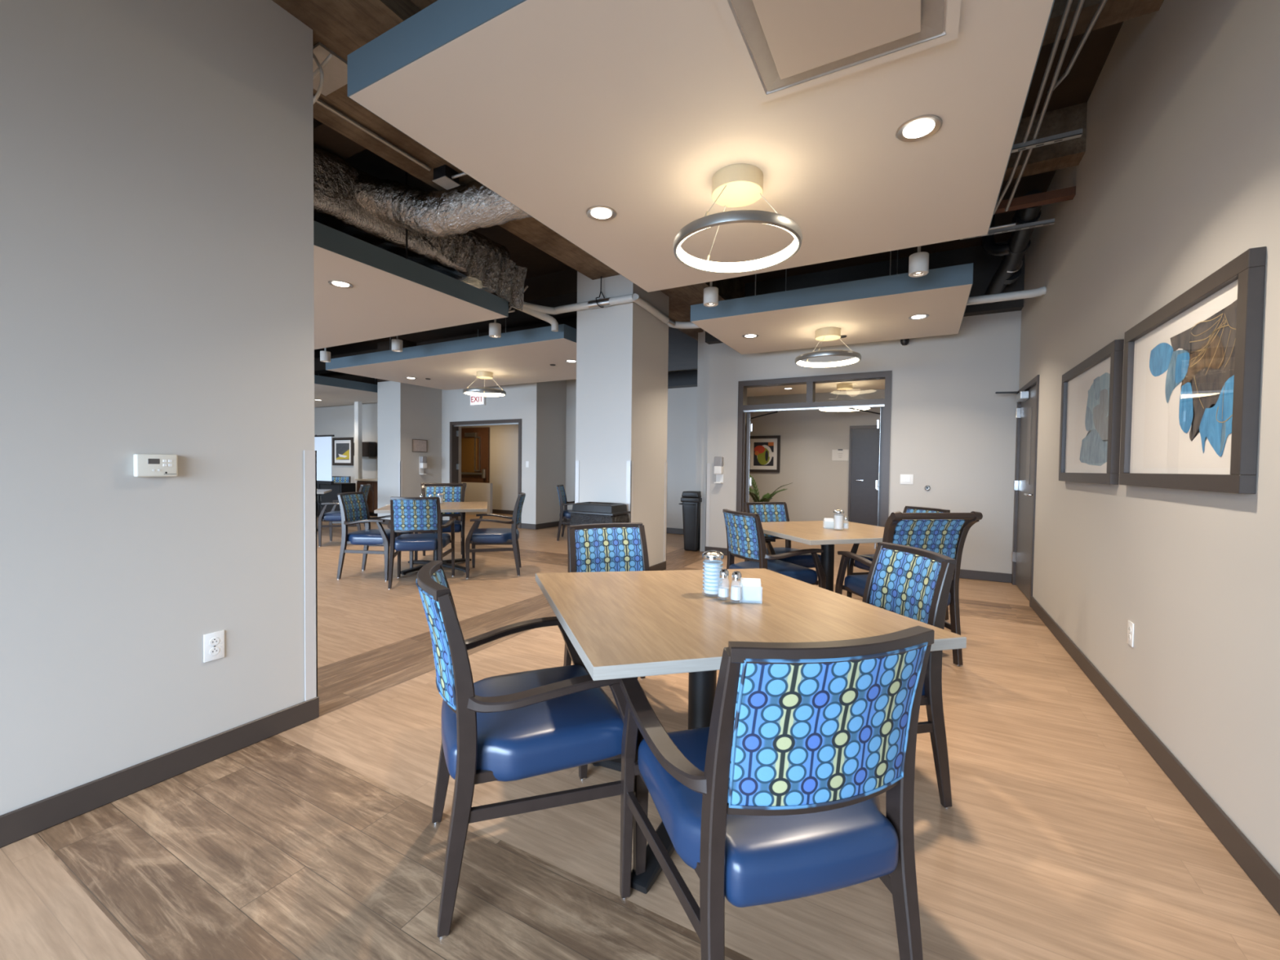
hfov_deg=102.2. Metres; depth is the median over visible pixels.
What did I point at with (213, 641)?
socket
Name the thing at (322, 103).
conduit
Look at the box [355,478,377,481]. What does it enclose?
countertop
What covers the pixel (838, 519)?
jar
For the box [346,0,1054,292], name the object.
cloud
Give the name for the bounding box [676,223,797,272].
diffuser
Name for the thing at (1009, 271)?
drain pipe
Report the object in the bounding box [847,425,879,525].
wooden door
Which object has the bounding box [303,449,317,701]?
trim
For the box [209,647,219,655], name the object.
socket
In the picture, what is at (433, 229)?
duct
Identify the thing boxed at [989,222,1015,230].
conduit
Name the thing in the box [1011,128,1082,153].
channel
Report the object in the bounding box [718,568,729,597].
shaker
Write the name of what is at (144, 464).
thermostat
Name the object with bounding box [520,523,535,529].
baseboard
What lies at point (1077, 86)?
ceiling
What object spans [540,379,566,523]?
wall
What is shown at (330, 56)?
cable
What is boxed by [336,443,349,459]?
print
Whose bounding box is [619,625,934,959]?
armchair
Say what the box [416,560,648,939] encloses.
armchair
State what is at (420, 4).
ceiling
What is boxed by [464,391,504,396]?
diffuser
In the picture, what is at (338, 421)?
wall
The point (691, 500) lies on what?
trash bin
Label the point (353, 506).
armchair
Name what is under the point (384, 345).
ceiling
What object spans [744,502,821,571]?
armchair
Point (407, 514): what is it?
armchair
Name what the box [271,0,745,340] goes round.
ceiling beam
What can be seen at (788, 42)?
diffuser
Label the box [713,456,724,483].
dispenser
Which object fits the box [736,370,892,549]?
door frame
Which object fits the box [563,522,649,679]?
armchair
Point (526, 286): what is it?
conduit
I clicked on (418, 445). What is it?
framed notice
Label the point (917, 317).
recessed light
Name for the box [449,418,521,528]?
door frame
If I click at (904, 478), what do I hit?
light switch
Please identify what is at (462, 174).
conduit
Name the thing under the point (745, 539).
armchair
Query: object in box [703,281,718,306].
pendant light
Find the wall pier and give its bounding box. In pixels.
[377,381,461,519]
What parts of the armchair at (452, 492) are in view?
leg, leg, seat, backrest, rail, rail, leg, leg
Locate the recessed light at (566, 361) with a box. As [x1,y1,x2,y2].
[564,360,576,362]
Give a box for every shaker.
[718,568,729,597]
[730,571,742,599]
[843,515,848,528]
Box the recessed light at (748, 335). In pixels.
[742,333,758,337]
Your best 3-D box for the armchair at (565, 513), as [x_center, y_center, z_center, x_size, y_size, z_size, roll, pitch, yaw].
[-1.104,0.550,8.788,0.639,0.920,0.644,1,1,0]
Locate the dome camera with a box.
[900,338,909,346]
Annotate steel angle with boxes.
[995,186,1075,213]
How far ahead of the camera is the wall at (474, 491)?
12.75 m
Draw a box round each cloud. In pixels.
[313,220,508,349]
[314,373,377,407]
[325,317,577,390]
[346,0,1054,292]
[690,249,973,354]
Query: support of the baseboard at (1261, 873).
attached to the wall at (1177, 175)
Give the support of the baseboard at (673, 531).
attached to the wall at (682, 424)
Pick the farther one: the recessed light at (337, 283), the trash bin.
the trash bin
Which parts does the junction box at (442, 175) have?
plate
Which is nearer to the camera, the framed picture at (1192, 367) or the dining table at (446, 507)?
the framed picture at (1192, 367)
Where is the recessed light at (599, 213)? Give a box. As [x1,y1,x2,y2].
[586,205,616,221]
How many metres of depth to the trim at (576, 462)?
5.83 m
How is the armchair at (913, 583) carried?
on the floor
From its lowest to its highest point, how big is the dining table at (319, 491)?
0.755 m
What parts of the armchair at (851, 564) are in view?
leg, seat, backrest, rail, leg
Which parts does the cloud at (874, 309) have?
hanger rod, hanger rod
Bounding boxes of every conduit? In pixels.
[313,95,431,170]
[451,172,466,178]
[508,285,528,310]
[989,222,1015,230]
[993,0,1072,214]
[1004,0,1084,211]
[1047,0,1106,92]
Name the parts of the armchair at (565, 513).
leg, backrest, leg, seat, armrest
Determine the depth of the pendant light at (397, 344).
6.63 m
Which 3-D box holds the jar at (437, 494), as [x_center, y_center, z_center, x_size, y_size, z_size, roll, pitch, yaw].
[-2.514,0.230,6.492,0.084,0.130,0.084,1,2,28]
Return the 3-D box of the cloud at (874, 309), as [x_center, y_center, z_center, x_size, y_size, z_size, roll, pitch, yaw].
[2.002,-2.112,5.442,2.435,1.010,1.724,1,2,28]
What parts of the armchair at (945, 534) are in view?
leg, armrest, leg, rail, seat frame, seat, backrest, rail, leg, rail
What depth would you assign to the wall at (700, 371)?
7.87 m
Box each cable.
[312,52,324,103]
[312,53,333,79]
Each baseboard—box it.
[0,696,319,848]
[379,518,390,524]
[492,509,513,514]
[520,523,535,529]
[535,520,563,529]
[565,520,683,534]
[704,546,735,556]
[959,568,1011,582]
[1031,595,1279,915]
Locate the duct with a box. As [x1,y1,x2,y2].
[313,146,532,311]
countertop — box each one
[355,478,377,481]
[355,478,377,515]
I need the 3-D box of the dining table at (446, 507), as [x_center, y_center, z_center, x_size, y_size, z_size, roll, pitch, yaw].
[-2.438,0.683,6.215,1.145,0.755,1.216,0,2,-16]
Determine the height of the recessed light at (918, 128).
0.007 m
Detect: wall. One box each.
[0,0,314,815]
[314,402,377,483]
[441,382,541,524]
[461,424,518,510]
[461,482,492,515]
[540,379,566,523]
[565,368,697,528]
[695,332,703,491]
[699,330,708,551]
[706,310,1021,573]
[746,389,884,521]
[1018,0,1279,874]
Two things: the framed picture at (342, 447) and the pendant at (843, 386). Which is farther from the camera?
the framed picture at (342, 447)
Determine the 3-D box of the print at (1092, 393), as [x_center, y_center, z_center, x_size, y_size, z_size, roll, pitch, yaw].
[2.767,-0.356,3.153,0.002,0.544,0.806,1,2,28]
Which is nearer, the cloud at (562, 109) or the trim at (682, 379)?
the cloud at (562, 109)
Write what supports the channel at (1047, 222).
attached to the wall at (1177, 175)
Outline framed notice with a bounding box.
[412,439,426,452]
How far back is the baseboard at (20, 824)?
1.96 m
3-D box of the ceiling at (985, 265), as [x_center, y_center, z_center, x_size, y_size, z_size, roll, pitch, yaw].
[2.563,-2.273,6.480,3.649,0.730,0.150,1,2,28]
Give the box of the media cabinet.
[316,482,355,516]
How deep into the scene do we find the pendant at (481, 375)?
8.24 m
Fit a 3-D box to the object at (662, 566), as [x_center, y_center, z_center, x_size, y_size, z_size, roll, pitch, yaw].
[0.102,1.047,5.908,0.012,0.104,0.896,1,2,28]
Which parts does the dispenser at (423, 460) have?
plate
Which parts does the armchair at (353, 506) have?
leg, rail, backrest, armrest, leg, seat, armrest, leg, leg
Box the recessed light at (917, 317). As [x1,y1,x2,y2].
[908,314,928,319]
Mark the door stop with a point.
(926, 487)
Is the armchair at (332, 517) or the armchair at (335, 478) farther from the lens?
the armchair at (335, 478)
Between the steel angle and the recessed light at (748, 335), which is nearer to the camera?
the steel angle
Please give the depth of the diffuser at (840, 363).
5.80 m
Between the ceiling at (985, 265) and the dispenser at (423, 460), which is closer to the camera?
the ceiling at (985, 265)
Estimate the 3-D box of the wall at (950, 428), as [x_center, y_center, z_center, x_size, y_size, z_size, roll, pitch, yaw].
[2.680,-0.764,6.611,3.799,3.750,0.140,1,2,28]
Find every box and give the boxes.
[432,164,460,190]
[568,502,630,525]
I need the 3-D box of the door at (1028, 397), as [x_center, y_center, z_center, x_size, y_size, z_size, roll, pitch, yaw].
[3.836,0.096,5.248,0.369,2.130,1.120,1,2,28]
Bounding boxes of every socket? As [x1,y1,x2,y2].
[209,637,219,645]
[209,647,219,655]
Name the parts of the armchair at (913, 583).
leg, backrest, rail, seat, seat frame, leg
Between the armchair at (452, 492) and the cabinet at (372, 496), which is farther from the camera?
the cabinet at (372, 496)
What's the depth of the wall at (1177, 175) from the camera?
2.18 m
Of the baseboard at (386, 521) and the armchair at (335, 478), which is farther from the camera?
the armchair at (335, 478)
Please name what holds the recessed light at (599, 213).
attached to the cloud at (562, 109)
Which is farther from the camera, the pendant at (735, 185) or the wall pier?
the wall pier
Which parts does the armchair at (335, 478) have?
backrest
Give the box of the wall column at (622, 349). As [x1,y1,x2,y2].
[575,271,669,566]
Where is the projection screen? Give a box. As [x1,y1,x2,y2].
[314,435,334,516]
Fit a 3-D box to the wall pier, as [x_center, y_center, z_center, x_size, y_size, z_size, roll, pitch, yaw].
[-4.763,-0.563,11.244,0.720,2.930,1.570,1,2,28]
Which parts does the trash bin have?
lid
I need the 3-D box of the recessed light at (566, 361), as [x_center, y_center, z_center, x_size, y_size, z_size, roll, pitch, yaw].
[-0.977,-1.689,7.346,0.180,0.007,0.180,1,2,28]
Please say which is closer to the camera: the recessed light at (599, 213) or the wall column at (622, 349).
the recessed light at (599, 213)
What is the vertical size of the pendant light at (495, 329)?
0.240 m
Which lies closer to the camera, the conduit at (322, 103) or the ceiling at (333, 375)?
the conduit at (322, 103)
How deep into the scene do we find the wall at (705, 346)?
7.63 m
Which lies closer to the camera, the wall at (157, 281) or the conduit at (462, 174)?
the wall at (157, 281)
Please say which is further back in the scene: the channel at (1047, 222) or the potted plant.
the potted plant
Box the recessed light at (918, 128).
[895,114,942,142]
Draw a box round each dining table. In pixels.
[316,488,332,531]
[373,501,487,574]
[535,568,966,893]
[761,520,884,591]
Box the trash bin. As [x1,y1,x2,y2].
[678,490,702,551]
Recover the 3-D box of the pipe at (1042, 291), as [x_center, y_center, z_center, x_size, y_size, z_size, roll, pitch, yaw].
[3.323,-1.674,4.696,0.593,0.087,0.072,1,2,28]
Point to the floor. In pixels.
(1061, 836)
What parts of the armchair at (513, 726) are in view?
rail, backrest, leg, rail, leg, armrest, seat, seat frame, armrest, leg, leg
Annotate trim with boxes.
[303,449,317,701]
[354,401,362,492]
[398,460,402,497]
[574,460,579,503]
[626,461,633,522]
[663,462,667,561]
[667,369,697,388]
[705,463,710,546]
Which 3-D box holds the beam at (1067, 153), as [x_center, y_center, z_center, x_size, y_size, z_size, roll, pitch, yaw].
[1.709,-2.427,4.306,3.084,0.330,0.180,1,2,28]
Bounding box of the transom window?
[746,379,884,396]
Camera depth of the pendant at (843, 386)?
9.15 m
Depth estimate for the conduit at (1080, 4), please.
2.74 m
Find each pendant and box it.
[462,371,506,396]
[672,164,802,273]
[795,327,861,368]
[817,382,871,412]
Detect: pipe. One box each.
[511,275,700,331]
[966,286,1046,305]
[982,190,1042,303]
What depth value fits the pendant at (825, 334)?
5.47 m
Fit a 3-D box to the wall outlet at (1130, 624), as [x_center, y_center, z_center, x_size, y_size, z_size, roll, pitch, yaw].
[2.423,0.758,2.551,0.008,0.116,0.072,1,2,28]
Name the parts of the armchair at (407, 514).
leg, leg, rail, backrest, rail, seat, leg, armrest, leg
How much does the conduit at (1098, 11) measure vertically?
0.121 m
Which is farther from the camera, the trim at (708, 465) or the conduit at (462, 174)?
the trim at (708, 465)
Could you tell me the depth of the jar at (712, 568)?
1.98 m
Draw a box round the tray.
[362,457,376,458]
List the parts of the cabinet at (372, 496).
door, door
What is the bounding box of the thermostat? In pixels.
[133,453,177,476]
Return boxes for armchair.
[317,484,370,546]
[332,475,351,483]
[336,491,413,581]
[386,497,455,589]
[413,482,466,559]
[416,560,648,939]
[465,492,525,578]
[556,484,574,541]
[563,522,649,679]
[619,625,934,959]
[722,508,826,589]
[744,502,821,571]
[835,511,982,666]
[846,506,950,620]
[862,542,955,808]
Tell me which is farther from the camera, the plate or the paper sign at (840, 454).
the paper sign at (840, 454)
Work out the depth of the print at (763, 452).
11.35 m
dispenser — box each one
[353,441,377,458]
[419,456,426,474]
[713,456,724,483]
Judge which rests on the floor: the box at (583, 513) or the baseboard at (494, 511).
the box at (583, 513)
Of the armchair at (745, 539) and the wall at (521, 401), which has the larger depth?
the wall at (521, 401)
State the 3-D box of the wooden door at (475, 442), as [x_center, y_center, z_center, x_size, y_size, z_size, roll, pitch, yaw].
[-4.596,-0.279,13.672,1.510,2.200,0.125,1,2,28]
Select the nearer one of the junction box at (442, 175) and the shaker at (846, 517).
the junction box at (442, 175)
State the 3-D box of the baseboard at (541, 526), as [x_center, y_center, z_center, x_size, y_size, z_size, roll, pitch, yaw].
[-1.802,0.906,10.466,0.012,0.104,0.962,1,2,28]
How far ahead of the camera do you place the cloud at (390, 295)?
4.67 m
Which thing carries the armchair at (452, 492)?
on the floor
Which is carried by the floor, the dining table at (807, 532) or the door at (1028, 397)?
the dining table at (807, 532)
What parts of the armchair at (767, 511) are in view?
leg, rail, backrest, leg, seat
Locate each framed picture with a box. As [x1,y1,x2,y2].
[332,437,353,465]
[749,435,780,472]
[1058,338,1124,484]
[1119,246,1266,493]
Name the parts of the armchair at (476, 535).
leg, leg, seat frame, armrest, armrest, seat, leg, leg, backrest, rail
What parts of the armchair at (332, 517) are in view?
leg, armrest, seat, leg, leg, backrest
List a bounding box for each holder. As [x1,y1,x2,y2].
[738,577,760,601]
[823,518,833,528]
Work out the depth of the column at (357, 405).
12.54 m
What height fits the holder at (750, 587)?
0.085 m
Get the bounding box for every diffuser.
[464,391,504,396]
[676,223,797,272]
[714,0,961,103]
[796,357,858,367]
[819,407,870,411]
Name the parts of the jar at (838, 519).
lid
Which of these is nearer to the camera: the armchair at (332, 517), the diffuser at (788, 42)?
the diffuser at (788, 42)
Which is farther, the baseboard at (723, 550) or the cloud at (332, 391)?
the cloud at (332, 391)
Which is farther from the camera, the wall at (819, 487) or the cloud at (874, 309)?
the wall at (819, 487)
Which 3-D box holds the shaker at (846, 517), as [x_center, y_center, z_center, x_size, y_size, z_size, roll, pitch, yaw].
[1.681,0.348,4.215,0.048,0.112,0.048,1,2,28]
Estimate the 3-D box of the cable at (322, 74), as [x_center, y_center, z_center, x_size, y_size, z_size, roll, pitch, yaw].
[-1.676,-2.015,2.601,0.335,0.236,0.057,1,2,28]
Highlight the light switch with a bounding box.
[900,474,913,484]
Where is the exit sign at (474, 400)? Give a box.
[470,395,485,405]
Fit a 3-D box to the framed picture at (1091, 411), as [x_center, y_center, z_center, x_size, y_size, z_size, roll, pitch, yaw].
[2.827,-0.372,3.272,0.038,0.774,1.170,1,2,28]
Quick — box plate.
[312,41,347,96]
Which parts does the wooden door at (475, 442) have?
recessed panel, vision frame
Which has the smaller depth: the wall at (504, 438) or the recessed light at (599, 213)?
the recessed light at (599, 213)
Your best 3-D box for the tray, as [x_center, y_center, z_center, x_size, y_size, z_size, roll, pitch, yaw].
[-6.919,-0.559,13.059,0.480,0.045,0.200,1,2,28]
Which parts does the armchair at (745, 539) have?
leg, rail, backrest, rail, leg, armrest, leg, seat, armrest, seat frame, leg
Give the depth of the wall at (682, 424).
9.65 m
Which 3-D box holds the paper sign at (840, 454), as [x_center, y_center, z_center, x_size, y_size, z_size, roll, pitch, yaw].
[4.115,-0.512,10.607,0.320,0.235,0.016,1,2,28]
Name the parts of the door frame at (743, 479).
closer arm, closer arm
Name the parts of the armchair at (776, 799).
leg, armrest, seat frame, leg, seat, rail, backrest, rail, leg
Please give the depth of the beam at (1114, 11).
2.45 m
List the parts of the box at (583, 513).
lid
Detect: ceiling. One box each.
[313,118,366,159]
[314,21,1124,371]
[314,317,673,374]
[315,372,377,384]
[377,338,416,382]
[410,0,437,9]
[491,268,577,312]
[705,240,1025,344]
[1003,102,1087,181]
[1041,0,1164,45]
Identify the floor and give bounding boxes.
[0,513,1279,959]
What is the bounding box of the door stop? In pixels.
[924,485,930,490]
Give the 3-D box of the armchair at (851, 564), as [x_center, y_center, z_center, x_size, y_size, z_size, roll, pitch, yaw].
[2.253,0.702,4.450,0.639,0.920,0.644,0,2,-16]
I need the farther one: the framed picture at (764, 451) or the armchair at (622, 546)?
the framed picture at (764, 451)
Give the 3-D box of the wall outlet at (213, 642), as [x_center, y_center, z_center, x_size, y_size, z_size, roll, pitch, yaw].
[-1.778,0.694,2.155,0.008,0.116,0.072,1,2,28]
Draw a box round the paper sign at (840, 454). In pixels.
[831,448,848,461]
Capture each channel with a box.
[960,218,1054,239]
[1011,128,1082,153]
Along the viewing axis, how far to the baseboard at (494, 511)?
13.17 m
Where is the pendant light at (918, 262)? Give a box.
[908,245,928,277]
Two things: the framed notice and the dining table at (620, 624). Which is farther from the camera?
the framed notice
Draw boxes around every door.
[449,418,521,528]
[461,426,489,483]
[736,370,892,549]
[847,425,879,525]
[995,374,1039,607]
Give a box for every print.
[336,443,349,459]
[753,442,773,466]
[1074,368,1110,466]
[1142,299,1237,468]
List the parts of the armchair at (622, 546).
leg, rail, backrest, leg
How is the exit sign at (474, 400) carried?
attached to the wall at (521, 401)
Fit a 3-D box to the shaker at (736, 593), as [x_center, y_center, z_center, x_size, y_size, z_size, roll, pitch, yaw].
[0.355,0.392,1.900,0.048,0.112,0.048,1,2,28]
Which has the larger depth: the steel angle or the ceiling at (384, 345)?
the ceiling at (384, 345)
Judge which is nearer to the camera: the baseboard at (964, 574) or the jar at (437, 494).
the baseboard at (964, 574)
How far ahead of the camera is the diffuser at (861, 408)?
9.42 m
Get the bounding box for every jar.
[436,493,444,502]
[702,550,724,594]
[833,509,844,528]
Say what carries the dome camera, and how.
attached to the wall at (950, 428)
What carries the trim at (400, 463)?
attached to the wall pier
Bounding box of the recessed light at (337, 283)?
[328,280,352,288]
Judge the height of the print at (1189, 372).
0.564 m
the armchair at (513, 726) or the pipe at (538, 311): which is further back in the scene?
the pipe at (538, 311)
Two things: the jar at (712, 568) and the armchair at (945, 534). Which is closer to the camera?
the jar at (712, 568)
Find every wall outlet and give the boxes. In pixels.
[203,630,224,662]
[1127,620,1133,647]
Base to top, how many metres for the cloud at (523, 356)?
1.010 m
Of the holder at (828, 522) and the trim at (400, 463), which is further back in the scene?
the trim at (400, 463)
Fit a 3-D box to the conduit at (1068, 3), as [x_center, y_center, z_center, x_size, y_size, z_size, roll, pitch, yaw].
[1.376,-2.019,1.350,0.094,0.122,5.753,1,2,28]
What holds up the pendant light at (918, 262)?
hanging from the conduit
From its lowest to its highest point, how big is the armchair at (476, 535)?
0.920 m
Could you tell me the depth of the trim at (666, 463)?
6.26 m
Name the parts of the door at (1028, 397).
closer arm, frame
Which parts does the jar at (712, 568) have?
lid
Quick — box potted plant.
[748,475,792,502]

